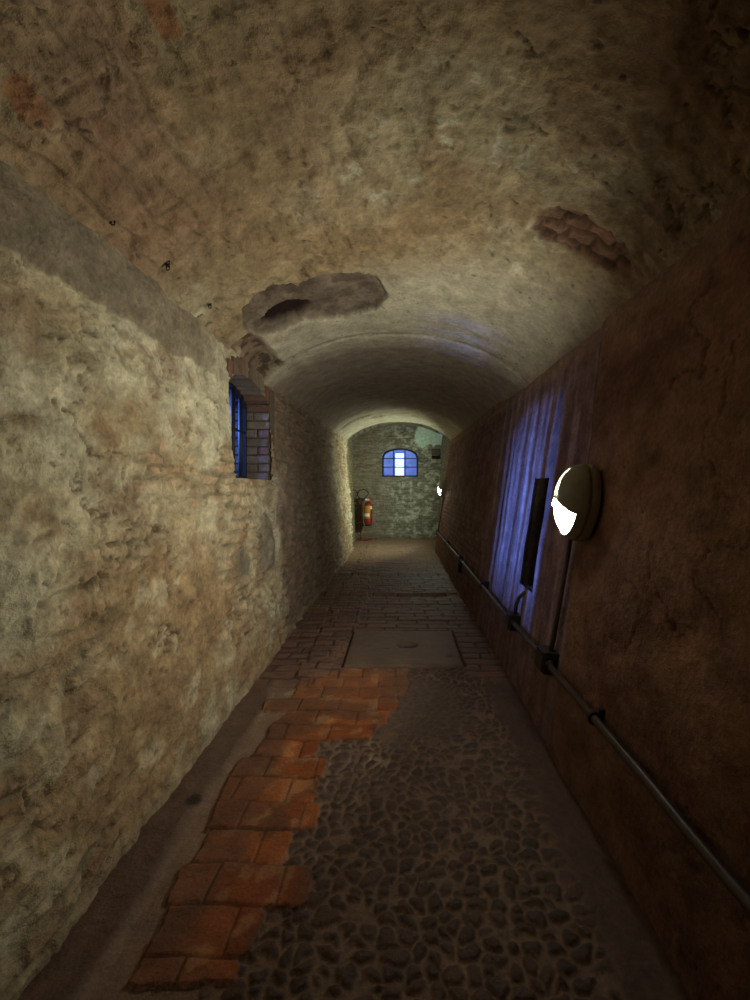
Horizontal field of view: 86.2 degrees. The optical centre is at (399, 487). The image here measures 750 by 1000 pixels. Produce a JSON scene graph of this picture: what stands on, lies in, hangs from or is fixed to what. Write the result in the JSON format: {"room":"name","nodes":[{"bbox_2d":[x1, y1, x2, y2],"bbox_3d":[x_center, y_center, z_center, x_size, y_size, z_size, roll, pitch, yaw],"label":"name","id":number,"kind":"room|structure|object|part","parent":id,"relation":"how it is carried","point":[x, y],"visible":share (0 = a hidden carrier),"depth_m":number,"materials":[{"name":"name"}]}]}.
{"room":"vaulted cellar corridor","nodes":[
{"label":"vaulted cellar corridor","id":0,"kind":"room"},
{"bbox_2d":[0,160,353,999],"bbox_3d":[-1.190,0.218,3.700,0.276,2.875,11.801,0,0,0],"label":"wall","id":1,"kind":"structure","parent":0,"point":[147,586],"depth_m":1.63,"materials":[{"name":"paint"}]},
{"bbox_2d":[228,381,246,477],"bbox_3d":[-1.482,-0.497,3.375,0.056,0.853,0.898,0,0,0],"label":"window","id":2,"kind":"structure","parent":1,"relation":"in","point":[234,392],"depth_m":3.69,"materials":[{"name":"glass"}]},
{"bbox_2d":[225,356,274,481],"bbox_3d":[-1.542,-0.612,3.375,0.621,1.279,1.137,0,0,0],"label":"trim","id":3,"kind":"structure","parent":1,"relation":"attached to","point":[260,408],"depth_m":3.81,"materials":[{"name":"brick"}]},
{"bbox_2d":[347,438,355,541],"bbox_3d":[-1.351,0.050,10.720,0.156,3.100,2.280,0,0,0],"label":"wall","id":4,"kind":"structure","parent":0,"point":[349,445],"depth_m":11.25,"materials":[{"name":"brick"}]},
{"bbox_2d":[18,538,690,999],"bbox_3d":[0.000,1.492,4.850,3.400,0.115,14.100,0,0,0],"label":"floor","id":5,"kind":"structure","parent":0,"point":[395,833],"depth_m":1.63,"materials":[{"name":"grey stone"}]},
{"bbox_2d":[358,499,376,540],"bbox_3d":[-0.940,0.909,11.465,0.568,1.164,0.318,0,0,0],"label":"stand","id":6,"kind":"object","parent":5,"relation":"on","point":[360,538],"visible":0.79,"depth_m":11.49,"materials":[{"name":"red paint"}]},
{"bbox_2d":[357,489,373,525],"bbox_3d":[-0.981,0.556,11.347,0.476,1.057,0.226,0,0,0],"label":"fire extinguisher","id":7,"kind":"object","parent":6,"relation":"on","point":[368,505],"visible":1,"depth_m":11.29,"materials":[{"name":"red paint"}]},
{"bbox_2d":[343,631,463,668],"bbox_3d":[0.030,1.511,3.750,1.020,0.069,0.820,0,0,0],"label":"stone slab","id":8,"kind":"object","parent":5,"relation":"on","point":[367,649],"visible":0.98,"depth_m":3.66,"materials":[{"name":"stone paving"},{"name":"stone"}]},
{"bbox_2d":[0,0,749,439],"bbox_3d":[-0.034,-1.269,3.700,2.585,0.681,11.802,0,0,0],"label":"ceiling","id":9,"kind":"structure","parent":0,"point":[411,211],"depth_m":1.58,"materials":[{"name":"paint"}]},
{"bbox_2d":[166,260,169,270],"bbox_3d":[-1.155,-1.112,1.990,0.020,0.060,0.020,0,0,0],"label":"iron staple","id":10,"kind":"object","parent":9,"relation":"attached to","point":[167,264],"visible":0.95,"depth_m":1.99,"materials":[{"name":"black metal"}]},
{"bbox_2d":[352,424,441,538],"bbox_3d":[0.000,-0.300,11.787,3.500,3.800,0.046,0,0,0],"label":"wall","id":11,"kind":"structure","parent":0,"point":[402,507],"depth_m":11.79,"materials":[{"name":"brick"}]},
{"bbox_2d":[382,448,417,476],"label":"window","id":12,"kind":"structure","parent":11,"relation":"in","point":[393,450],"depth_m":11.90,"materials":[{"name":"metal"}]},
{"bbox_2d":[432,449,440,458],"bbox_3d":[1.065,-1.010,11.970,0.515,0.545,0.286,0,0,0],"label":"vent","id":13,"kind":"structure","parent":11,"relation":"attached to","point":[436,453],"depth_m":12.11,"materials":[{"name":"metal"}]},
{"bbox_2d":[350,422,443,439],"bbox_3d":[0.020,-1.613,10.720,3.000,0.548,2.280,0,0,0],"label":"ceiling","id":14,"kind":"structure","parent":0,"point":[369,428],"depth_m":11.50,"materials":[{"name":"brick"}]},
{"bbox_2d":[438,435,450,525],"bbox_3d":[1.172,0.050,10.720,0.156,3.100,2.280,0,0,0],"label":"wall","id":15,"kind":"structure","parent":0,"point":[445,444],"depth_m":10.93,"materials":[{"name":"brick"}]},
{"bbox_2d":[438,479,446,496],"bbox_3d":[0.971,-0.004,9.203,0.213,0.428,0.289,0,0,4],"label":"wall lamp","id":16,"kind":"object","parent":15,"relation":"attached to","point":[442,483],"visible":1,"depth_m":9.09,"materials":[{"name":"plastic"}]},
{"bbox_3d":[1.021,-0.004,9.200,0.050,0.431,0.289,8,0,0],"label":"plate","id":17,"kind":"part","parent":16,"relation":"part of","materials":[{"name":"plastic"}]},
{"bbox_2d":[435,193,749,999],"bbox_3d":[1.024,0.218,3.700,0.464,2.875,11.802,0,0,0],"label":"wall","id":18,"kind":"structure","parent":0,"point":[653,632],"depth_m":1.60,"materials":[{"name":"paint"}]},
{"bbox_2d":[438,497,443,529],"bbox_3d":[0.942,0.588,9.200,0.133,0.759,0.024,0,0,0],"label":"riser pipe","id":19,"kind":"object","parent":18,"relation":"attached to","point":[443,497],"visible":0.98,"depth_m":9.19,"materials":[{"name":"grey metal"}]},
{"bbox_2d":[437,532,457,557],"bbox_3d":[0.864,1.026,7.500,0.042,0.041,3.360,0,0,0],"label":"conduit pipe","id":20,"kind":"object","parent":18,"relation":"attached to","point":[442,538],"visible":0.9,"depth_m":6.91,"materials":[{"name":"grey metal"}]},
{"bbox_2d":[456,555,462,572],"bbox_3d":[0.879,1.094,5.750,0.131,0.249,0.144,0,0,0],"label":"junction box","id":21,"kind":"object","parent":18,"relation":"attached to","point":[459,564],"visible":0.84,"depth_m":5.70,"materials":[{"name":"black plastic"}]},
{"bbox_2d":[460,559,506,616],"bbox_3d":[0.864,1.026,4.430,0.042,0.041,2.500,0,0,0],"label":"conduit pipe","id":22,"kind":"object","parent":18,"relation":"attached to","point":[500,607],"visible":0.94,"depth_m":3.93,"materials":[{"name":"grey metal"}]},
{"bbox_2d":[479,581,488,588],"bbox_3d":[0.886,1.026,4.200,0.105,0.090,0.024,0,0,0],"label":"clip","id":23,"kind":"object","parent":18,"relation":"attached to","point":[486,583],"visible":0.62,"depth_m":4.19,"materials":[{"name":"metal"}]},
{"bbox_2d":[504,611,520,630],"bbox_3d":[0.883,1.033,3.100,0.124,0.131,0.154,0,0,0],"label":"junction box","id":24,"kind":"object","parent":18,"relation":"attached to","point":[510,617],"visible":0.76,"depth_m":3.05,"materials":[{"name":"black plastic"}]},
{"bbox_3d":[0.833,1.025,3.100,0.010,0.104,0.094,8,0,0],"label":"box lid","id":25,"kind":"part","parent":24,"relation":"part of","materials":[{"name":"black plastic"}]},
{"bbox_2d":[513,590,531,614],"bbox_3d":[0.969,0.871,3.065,0.194,0.200,0.041,0,0,7],"label":"riser pipe","id":26,"kind":"object","parent":18,"relation":"attached to","point":[522,594],"visible":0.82,"depth_m":3.07,"materials":[{"name":"black metal"}]},
{"bbox_2d":[512,621,536,652],"bbox_3d":[0.864,1.026,2.745,0.042,0.041,0.551,0,0,0],"label":"conduit pipe","id":27,"kind":"object","parent":18,"relation":"attached to","point":[516,626],"visible":0.84,"depth_m":2.73,"materials":[{"name":"grey metal"}]},
{"bbox_2d":[520,477,548,591],"bbox_3d":[1.244,0.343,3.060,0.550,1.124,0.574,0,0,0],"label":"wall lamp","id":28,"kind":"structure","parent":18,"relation":"attached to","point":[538,502],"depth_m":3.23,"materials":[{"name":"black metal"}]},
{"bbox_2d":[534,644,559,675],"bbox_3d":[0.882,1.023,2.380,0.130,0.142,0.174,0,0,0],"label":"junction box","id":29,"kind":"object","parent":18,"relation":"attached to","point":[544,657],"visible":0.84,"depth_m":2.32,"materials":[{"name":"black plastic"}]},
{"bbox_3d":[0.829,1.014,2.380,0.010,0.114,0.114,8,0,0],"label":"box lid","id":30,"kind":"part","parent":29,"relation":"part of","materials":[{"name":"black plastic"}]},
{"bbox_2d":[549,539,572,651],"bbox_3d":[0.939,0.609,2.330,0.138,0.712,0.028,0,0,21],"label":"riser pipe","id":31,"kind":"object","parent":18,"relation":"attached to","point":[569,542],"visible":0.96,"depth_m":2.32,"materials":[{"name":"grey metal"}]},
{"bbox_2d":[552,464,600,541],"bbox_3d":[0.959,0.081,2.208,0.213,0.428,0.289,0,0,4],"label":"wall lamp","id":32,"kind":"object","parent":18,"relation":"attached to","point":[576,499],"visible":1,"depth_m":2.11,"materials":[{"name":"plastic"}]},
{"bbox_3d":[1.008,0.081,2.205,0.050,0.431,0.289,8,0,0],"label":"plate","id":33,"kind":"part","parent":32,"relation":"part of","materials":[{"name":"plastic"}]},
{"bbox_2d":[587,707,604,724],"bbox_3d":[0.886,1.026,1.780,0.105,0.090,0.024,0,0,0],"label":"clip","id":34,"kind":"object","parent":18,"relation":"attached to","point":[601,715],"visible":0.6,"depth_m":1.77,"materials":[{"name":"metal"}]},
{"bbox_2d":[547,664,749,914],"bbox_3d":[0.864,1.026,0.095,0.042,0.041,4.391,0,0,0],"label":"conduit pipe","id":35,"kind":"object","parent":18,"relation":"attached to","point":[735,887],"visible":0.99,"depth_m":1.27,"materials":[{"name":"grey metal"}]}
]}

